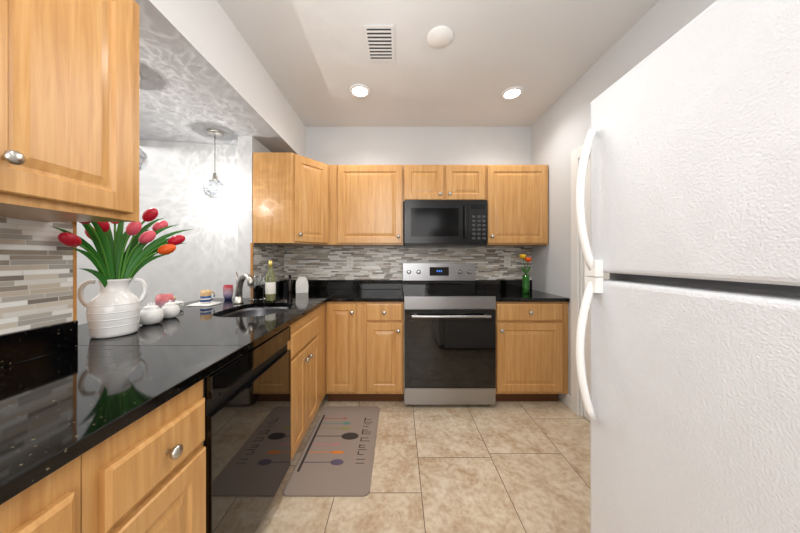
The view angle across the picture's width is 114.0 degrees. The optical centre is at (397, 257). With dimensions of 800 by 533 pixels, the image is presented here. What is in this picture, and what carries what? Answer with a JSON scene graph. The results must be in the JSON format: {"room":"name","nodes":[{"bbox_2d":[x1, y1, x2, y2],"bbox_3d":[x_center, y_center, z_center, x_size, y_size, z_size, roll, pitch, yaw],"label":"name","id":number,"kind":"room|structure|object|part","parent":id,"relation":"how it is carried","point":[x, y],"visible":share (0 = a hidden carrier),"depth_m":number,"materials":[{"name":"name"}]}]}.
{"room":"kitchen","nodes":[
{"label":"kitchen","id":0,"kind":"room"},
{"bbox_2d":[7,136,277,297],"bbox_3d":[-1.290,0.107,0.400,0.120,2.275,4.800,0,0,0],"label":"wall","id":1,"kind":"structure","parent":0,"point":[248,146],"depth_m":2.19,"materials":[{"name":"white paint"}]},
{"bbox_2d":[0,217,72,334],"bbox_3d":[-1.228,0.104,0.190,0.005,0.462,1.580,0,0,0],"label":"tile backsplash","id":2,"kind":"structure","parent":1,"relation":"attached to","point":[36,274],"depth_m":0.87,"materials":[{"name":"tile"}]},
{"bbox_2d":[0,0,138,221],"bbox_3d":[-1.041,-0.508,0.532,0.366,0.762,0.765,0,0,0],"label":"upper cabinet","id":3,"kind":"object","parent":1,"relation":"attached to","point":[69,110],"visible":1,"depth_m":0.71,"materials":[{"name":"brown wood"}]},
{"bbox_2d":[72,222,76,320],"bbox_3d":[-1.289,-0.347,0.985,0.132,1.361,0.010,0,0,0],"label":"trim","id":4,"kind":"structure","parent":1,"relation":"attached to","point":[74,277],"depth_m":0.98,"materials":[{"name":"brown wood"}]},
{"bbox_2d":[250,243,252,297],"bbox_3d":[-1.227,0.103,2.184,0.018,0.460,0.012,0,0,0],"label":"trim","id":5,"kind":"structure","parent":1,"relation":"attached to","point":[251,265],"depth_m":2.18,"materials":[{"name":"brown wood"}]},
{"bbox_2d":[253,243,283,284],"bbox_3d":[-1.228,0.104,2.490,0.005,0.462,0.600,0,0,0],"label":"tile backsplash","id":6,"kind":"structure","parent":1,"relation":"attached to","point":[262,253],"depth_m":2.42,"materials":[{"name":"tile"}]},
{"bbox_2d":[77,140,237,324],"bbox_3d":[-3.036,0.107,2.188,3.400,2.275,0.100,0,0,-9],"label":"wall","id":7,"kind":"structure","parent":0,"point":[174,177],"depth_m":2.32,"materials":[{"name":"white paint"}]},
{"bbox_2d":[134,0,305,156],"bbox_3d":[-2.797,-1.272,0.600,3.605,0.485,5.400,0,0,0],"label":"ceiling","id":8,"kind":"structure","parent":0,"point":[202,70],"depth_m":1.64,"materials":[{"name":"paint"}]},
{"bbox_2d":[203,129,226,199],"bbox_3d":[-1.496,-0.754,2.125,0.164,0.551,0.164,0,0,0],"label":"pendant lamp","id":9,"kind":"object","parent":8,"relation":"hanging from","point":[214,132],"depth_m":2.10,"materials":[{"name":"glass"}]},
{"bbox_3d":[-1.496,-0.559,2.125,0.164,0.161,0.164,0,0,0],"label":"pendant lamp shade","id":10,"kind":"part","parent":9,"relation":"part of","materials":[{"name":"clear glass"}]},
{"bbox_3d":[-1.496,-0.831,1.440,0.110,0.397,0.110,0,0,0],"label":"pendant lamp","id":11,"kind":"object","parent":8,"relation":"hanging from","visible":0},
{"bbox_2d":[139,147,147,170],"bbox_3d":[-1.496,-0.559,1.440,0.164,0.161,0.164,0,0,0],"label":"lampshade","id":12,"kind":"object","parent":11,"relation":"attached to","point":[144,159],"visible":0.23,"depth_m":1.46,"materials":[{"name":"clear glass"}]},
{"bbox_2d":[306,127,530,289],"bbox_3d":[0.092,-0.085,2.850,2.885,2.660,0.100,0,0,0],"label":"wall","id":13,"kind":"structure","parent":0,"point":[419,145],"depth_m":2.80,"materials":[{"name":"white paint"}]},
{"bbox_2d":[253,152,333,245],"bbox_3d":[-0.941,-0.508,2.493,0.566,0.762,0.606,0,0,0],"label":"upper cabinet","id":14,"kind":"object","parent":13,"relation":"attached to","point":[290,198],"visible":1,"depth_m":2.19,"materials":[{"name":"brown wood"}]},
{"bbox_2d":[329,165,402,245],"bbox_3d":[-0.303,-0.508,2.612,0.703,0.762,0.368,0,0,0],"label":"upper cabinet","id":15,"kind":"object","parent":13,"relation":"attached to","point":[365,205],"visible":1,"depth_m":2.46,"materials":[{"name":"brown wood"}]},
{"bbox_2d":[284,246,530,288],"bbox_3d":[0.102,0.104,2.798,2.665,0.462,0.005,0,0,0],"label":"tile backsplash","id":16,"kind":"structure","parent":13,"relation":"attached to","point":[311,262],"depth_m":2.80,"materials":[{"name":"tile"}]},
{"bbox_2d":[347,256,352,266],"bbox_3d":[-0.517,0.040,2.791,0.070,0.114,0.008,0,0,0],"label":"electrical outlet plate","id":17,"kind":"object","parent":16,"relation":"attached to","point":[349,261],"visible":1,"depth_m":2.79,"materials":[{"name":"white plastic"}]},
{"bbox_2d":[504,256,510,266],"bbox_3d":[1.174,0.040,2.791,0.070,0.114,0.008,0,0,0],"label":"electrical outlet plate","id":18,"kind":"object","parent":16,"relation":"attached to","point":[507,261],"visible":1,"depth_m":2.79,"materials":[{"name":"white plastic"}]},
{"bbox_2d":[403,165,485,207],"bbox_3d":[0.444,-0.715,2.612,0.783,0.349,0.368,0,0,0],"label":"upper cabinet","id":19,"kind":"object","parent":13,"relation":"attached to","point":[444,182],"visible":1,"depth_m":2.46,"materials":[{"name":"brown wood"}]},
{"bbox_2d":[404,200,486,247],"bbox_3d":[0.443,-0.324,2.579,0.765,0.425,0.431,0,0,0],"label":"microwave","id":20,"kind":"object","parent":19,"relation":"attached to","point":[445,223],"visible":1,"depth_m":2.40,"materials":[{"name":"black plastic"}]},
{"bbox_2d":[486,165,547,245],"bbox_3d":[1.135,-0.508,2.612,0.594,0.762,0.368,0,0,0],"label":"upper cabinet","id":21,"kind":"object","parent":13,"relation":"attached to","point":[517,203],"visible":0.98,"depth_m":2.46,"materials":[{"name":"brown wood"}]},
{"bbox_2d":[255,394,589,532],"bbox_3d":[-1.532,1.295,0.600,6.135,0.100,5.400,0,0,0],"label":"floor","id":22,"kind":"structure","parent":0,"point":[511,467],"depth_m":1.48,"materials":[{"name":"tile"}]},
{"bbox_2d":[0,455,80,532],"bbox_3d":[-0.889,0.806,0.024,0.666,0.878,0.948,0,0,0],"label":"base cabinet","id":23,"kind":"object","parent":22,"relation":"on","point":[51,503],"visible":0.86,"depth_m":0.45,"materials":[{"name":"brown wood"}]},
{"bbox_2d":[81,380,205,532],"bbox_3d":[-0.889,0.806,0.656,0.666,0.878,0.312,0,0,0],"label":"base cabinet","id":24,"kind":"object","parent":22,"relation":"on","point":[146,473],"visible":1,"depth_m":0.63,"materials":[{"name":"brown wood"}]},
{"bbox_2d":[203,326,290,532],"bbox_3d":[-0.904,0.806,1.119,0.636,0.878,0.609,0,0,0],"label":"dishwasher","id":25,"kind":"object","parent":22,"relation":"on","point":[247,440],"visible":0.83,"depth_m":1.02,"materials":[{"name":"black metal"}]},
{"bbox_2d":[287,303,325,458],"bbox_3d":[-0.889,0.806,1.807,0.666,0.878,0.762,0,0,0],"label":"base cabinet","id":26,"kind":"object","parent":22,"relation":"on","point":[306,344],"visible":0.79,"depth_m":1.67,"materials":[{"name":"brown wood"}]},
{"bbox_2d":[283,406,379,496],"bbox_3d":[-0.380,1.238,1.758,0.460,0.012,0.805,0,0,0],"label":"kitchen mat","id":27,"kind":"object","parent":22,"relation":"on","point":[336,458],"visible":1,"depth_m":1.61,"materials":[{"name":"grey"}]},
{"bbox_2d":[326,302,361,400],"bbox_3d":[-0.458,0.806,2.481,0.300,0.878,0.622,0,0,0],"label":"base cabinet","id":28,"kind":"object","parent":22,"relation":"on","point":[343,319],"depth_m":2.17,"materials":[{"name":"brown wood"}]},
{"bbox_2d":[362,302,403,400],"bbox_3d":[-0.130,0.806,2.481,0.356,0.878,0.622,0,0,0],"label":"base cabinet","id":29,"kind":"object","parent":22,"relation":"on","point":[364,351],"depth_m":2.17,"materials":[{"name":"brown wood"}]},
{"bbox_2d":[0,280,403,504],"bbox_3d":[-0.776,0.300,1.097,1.648,0.130,3.394,0,0,0],"label":"countertop","id":30,"kind":"structure","parent":29,"relation":"on","point":[70,391],"depth_m":0.80,"materials":[{"name":"black stone"}]},
{"bbox_2d":[51,208,191,338],"bbox_3d":[-1.208,0.051,1.124,0.303,0.566,0.466,0,0,0],"label":"vase","id":31,"kind":"object","parent":30,"relation":"on","point":[113,307],"visible":0.92,"depth_m":1.12,"materials":[{"name":"white ceramic"}]},
{"bbox_2d":[139,303,163,324],"bbox_3d":[-1.255,0.280,1.320,0.102,0.108,0.102,0,0,0],"label":"jar","id":32,"kind":"object","parent":30,"relation":"on","point":[151,314],"visible":0.96,"depth_m":1.29,"materials":[{"name":"white ceramic"}]},
{"bbox_2d":[155,294,173,307],"bbox_3d":[-1.400,0.277,1.560,0.088,0.115,0.088,0,0,0],"label":"votive","id":33,"kind":"object","parent":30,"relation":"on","point":[161,300],"visible":0.38,"depth_m":1.53,"materials":[{"name":"pink glass"}]},
{"bbox_2d":[147,297,183,306],"bbox_3d":[-1.500,0.296,1.680,0.180,0.075,0.180,0,0,0],"label":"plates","id":34,"kind":"object","parent":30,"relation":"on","point":[180,303],"visible":0.12,"depth_m":1.71,"materials":[{"name":"white ceramic"}]},
{"bbox_2d":[161,300,179,318],"bbox_3d":[-1.275,0.284,1.455,0.086,0.099,0.086,0,0,0],"label":"jar","id":35,"kind":"object","parent":30,"relation":"on","point":[170,309],"visible":0.94,"depth_m":1.43,"materials":[{"name":"white ceramic"}]},
{"bbox_2d":[187,302,222,305],"bbox_3d":[-1.380,0.328,1.860,0.160,0.012,0.140,0,0,0],"label":"folded napkin","id":36,"kind":"object","parent":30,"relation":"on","point":[205,304],"visible":0.85,"depth_m":1.81,"materials":[{"name":"white fabric"}]},
{"bbox_2d":[200,290,214,303],"bbox_3d":[-1.375,0.276,1.870,0.064,0.090,0.085,0,0,0],"label":"striped mug","id":37,"kind":"object","parent":36,"relation":"on","point":[205,296],"visible":1,"depth_m":1.84,"materials":[{"name":"beige ceramic"}]},
{"bbox_2d":[223,285,233,299],"bbox_3d":[-1.375,0.277,2.105,0.074,0.115,0.074,0,0,0],"label":"tumbler","id":38,"kind":"object","parent":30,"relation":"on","point":[228,290],"visible":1,"depth_m":2.08,"materials":[{"name":"multicoloured glass"}]},
{"bbox_2d":[234,272,253,303],"bbox_3d":[-1.124,0.221,1.901,0.179,0.227,0.111,0,0,0],"label":"faucet","id":39,"kind":"object","parent":30,"relation":"on","point":[239,286],"visible":1,"depth_m":1.90,"materials":[{"name":"silver metal"}]},
{"bbox_2d":[247,275,257,299],"bbox_3d":[-1.165,0.236,2.080,0.078,0.195,0.078,0,0,0],"label":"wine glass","id":40,"kind":"object","parent":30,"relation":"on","point":[254,283],"visible":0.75,"depth_m":2.08,"materials":[{"name":"clear glass"}]},
{"bbox_2d":[218,307,288,316],"bbox_3d":[-0.930,0.458,1.710,0.420,0.184,0.520,0,0,0],"label":"sink basin","id":41,"kind":"object","parent":30,"relation":"in","point":[254,311],"visible":0.1,"depth_m":1.92,"materials":[{"name":"silver metal"}]},
{"bbox_2d":[258,275,265,299],"bbox_3d":[-1.085,0.236,2.100,0.078,0.195,0.078,0,0,0],"label":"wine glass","id":42,"kind":"object","parent":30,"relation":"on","point":[261,282],"visible":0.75,"depth_m":2.09,"materials":[{"name":"clear glass"}]},
{"bbox_2d":[265,261,275,300],"bbox_3d":[-1.000,0.178,2.040,0.076,0.312,0.076,0,0,0],"label":"wine bottle","id":43,"kind":"object","parent":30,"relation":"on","point":[270,286],"visible":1,"depth_m":2.02,"materials":[{"name":"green glass"}]},
{"bbox_2d":[287,275,292,291],"bbox_3d":[-1.060,0.251,2.550,0.054,0.167,0.053,0,0,0],"label":"soap bottle","id":44,"kind":"object","parent":30,"relation":"on","point":[289,285],"visible":1,"depth_m":2.53,"materials":[{"name":"black plastic"}]},
{"bbox_2d":[296,276,307,292],"bbox_3d":[-0.930,0.257,2.520,0.115,0.155,0.074,0,0,-21],"label":"canister","id":45,"kind":"object","parent":30,"relation":"on","point":[301,284],"visible":1,"depth_m":2.49,"materials":[{"name":"white ceramic"}]},
{"bbox_2d":[403,263,495,404],"bbox_3d":[0.430,0.649,2.438,0.756,1.189,0.709,0,0,0],"label":"range","id":46,"kind":"object","parent":22,"relation":"on","point":[449,334],"visible":1,"depth_m":2.14,"materials":[{"name":"silver metal"}]},
{"bbox_2d":[495,302,567,400],"bbox_3d":[1.122,0.806,2.465,0.620,0.878,0.654,0,0,0],"label":"base cabinet","id":47,"kind":"object","parent":22,"relation":"on","point":[531,351],"visible":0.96,"depth_m":2.17,"materials":[{"name":"brown wood"}]},
{"bbox_2d":[475,280,569,301],"bbox_3d":[1.122,0.300,2.479,0.620,0.130,0.629,0,0,0],"label":"countertop","id":48,"kind":"structure","parent":47,"relation":"on","point":[505,290],"depth_m":2.52,"materials":[{"name":"black stone"}]},
{"bbox_2d":[519,254,531,292],"bbox_3d":[1.226,0.149,2.500,0.116,0.370,0.064,0,0,0],"label":"vase","id":49,"kind":"object","parent":48,"relation":"on","point":[525,284],"visible":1,"depth_m":2.48,"materials":[{"name":"green glass"}]},
{"bbox_3d":[1.015,0.397,0.380,0.770,1.695,0.760,0,0,0],"label":"refrigerator","id":50,"kind":"object","parent":22,"relation":"on","visible":0},
{"bbox_2d":[575,0,799,532],"bbox_3d":[0.561,0.370,0.380,0.128,1.650,0.756,0,0,0],"label":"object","id":51,"kind":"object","parent":50,"relation":"attached to","point":[695,174],"depth_m":0.48,"materials":[{"name":"white paint"}]},
{"bbox_3d":[0.528,0.045,0.725,0.064,0.808,0.040,0,0,0],"label":"refrigerator handle","id":52,"kind":"part","parent":51,"relation":"part of","materials":[{"name":"white plastic"}]},
{"bbox_2d":[609,273,799,296],"bbox_3d":[0.620,0.370,0.380,0.020,1.630,0.740,0,0,0],"label":"frame","id":53,"kind":"object","parent":50,"relation":"attached to","point":[783,290],"depth_m":0.49,"materials":[{"name":"grey"}]},
{"bbox_2d":[217,0,658,126],"bbox_3d":[0.270,-1.465,0.400,2.530,0.100,5.000,0,0,0],"label":"ceiling","id":54,"kind":"structure","parent":0,"point":[312,56],"depth_m":1.81,"materials":[{"name":"white paint"}]},
{"bbox_2d":[349,84,370,98],"bbox_3d":[-0.322,-1.409,2.200,0.190,0.012,0.190,0,0,0],"label":"recessed light","id":55,"kind":"object","parent":54,"relation":"in","point":[361,91],"visible":0.98,"depth_m":2.19,"materials":[{"name":"white paint"}]},
{"bbox_2d":[363,25,394,61],"bbox_3d":[-0.118,-1.408,1.720,0.190,0.014,0.290,0,0,0],"label":"ceiling vent","id":56,"kind":"object","parent":54,"relation":"in","point":[380,43],"visible":1,"depth_m":1.70,"materials":[{"name":"white metal"}]},
{"bbox_2d":[427,26,452,48],"bbox_3d":[0.269,-1.406,1.665,0.166,0.018,0.166,0,0,0],"label":"smoke detector","id":57,"kind":"object","parent":54,"relation":"attached to","point":[439,37],"visible":1,"depth_m":1.65,"materials":[{"name":"white plastic"}]},
{"bbox_2d":[500,86,523,100],"bbox_3d":[0.978,-1.409,2.230,0.190,0.012,0.190,0,0,0],"label":"recessed light","id":58,"kind":"object","parent":54,"relation":"in","point":[511,93],"visible":0.98,"depth_m":2.23,"materials":[{"name":"white paint"}]},
{"bbox_2d":[531,0,716,395],"bbox_3d":[1.485,-0.085,0.400,0.100,2.660,4.800,0,0,0],"label":"wall","id":59,"kind":"structure","parent":0,"point":[560,127],"depth_m":2.18,"materials":[{"name":"white paint"}]},
{"bbox_2d":[558,394,570,408],"bbox_3d":[1.428,1.195,2.467,0.014,0.100,0.665,0,0,0],"label":"baseboard","id":60,"kind":"structure","parent":59,"relation":"attached to","point":[565,399],"depth_m":2.19,"materials":[{"name":"white paint"}]},
{"bbox_2d":[571,145,589,416],"bbox_3d":[1.476,0.188,1.650,0.118,2.115,0.970,0,0,0],"label":"door frame","id":61,"kind":"structure","parent":59,"relation":"attached to","point":[577,288],"depth_m":2.08,"materials":[{"name":"white paint"}]},
{"bbox_2d":[584,157,608,420],"bbox_3d":[1.467,0.235,1.650,0.035,2.009,0.768,0,0,0],"label":"door","id":62,"kind":"structure","parent":59,"relation":"in","point":[604,276],"depth_m":1.99,"materials":[{"name":"white paint"}]}
]}

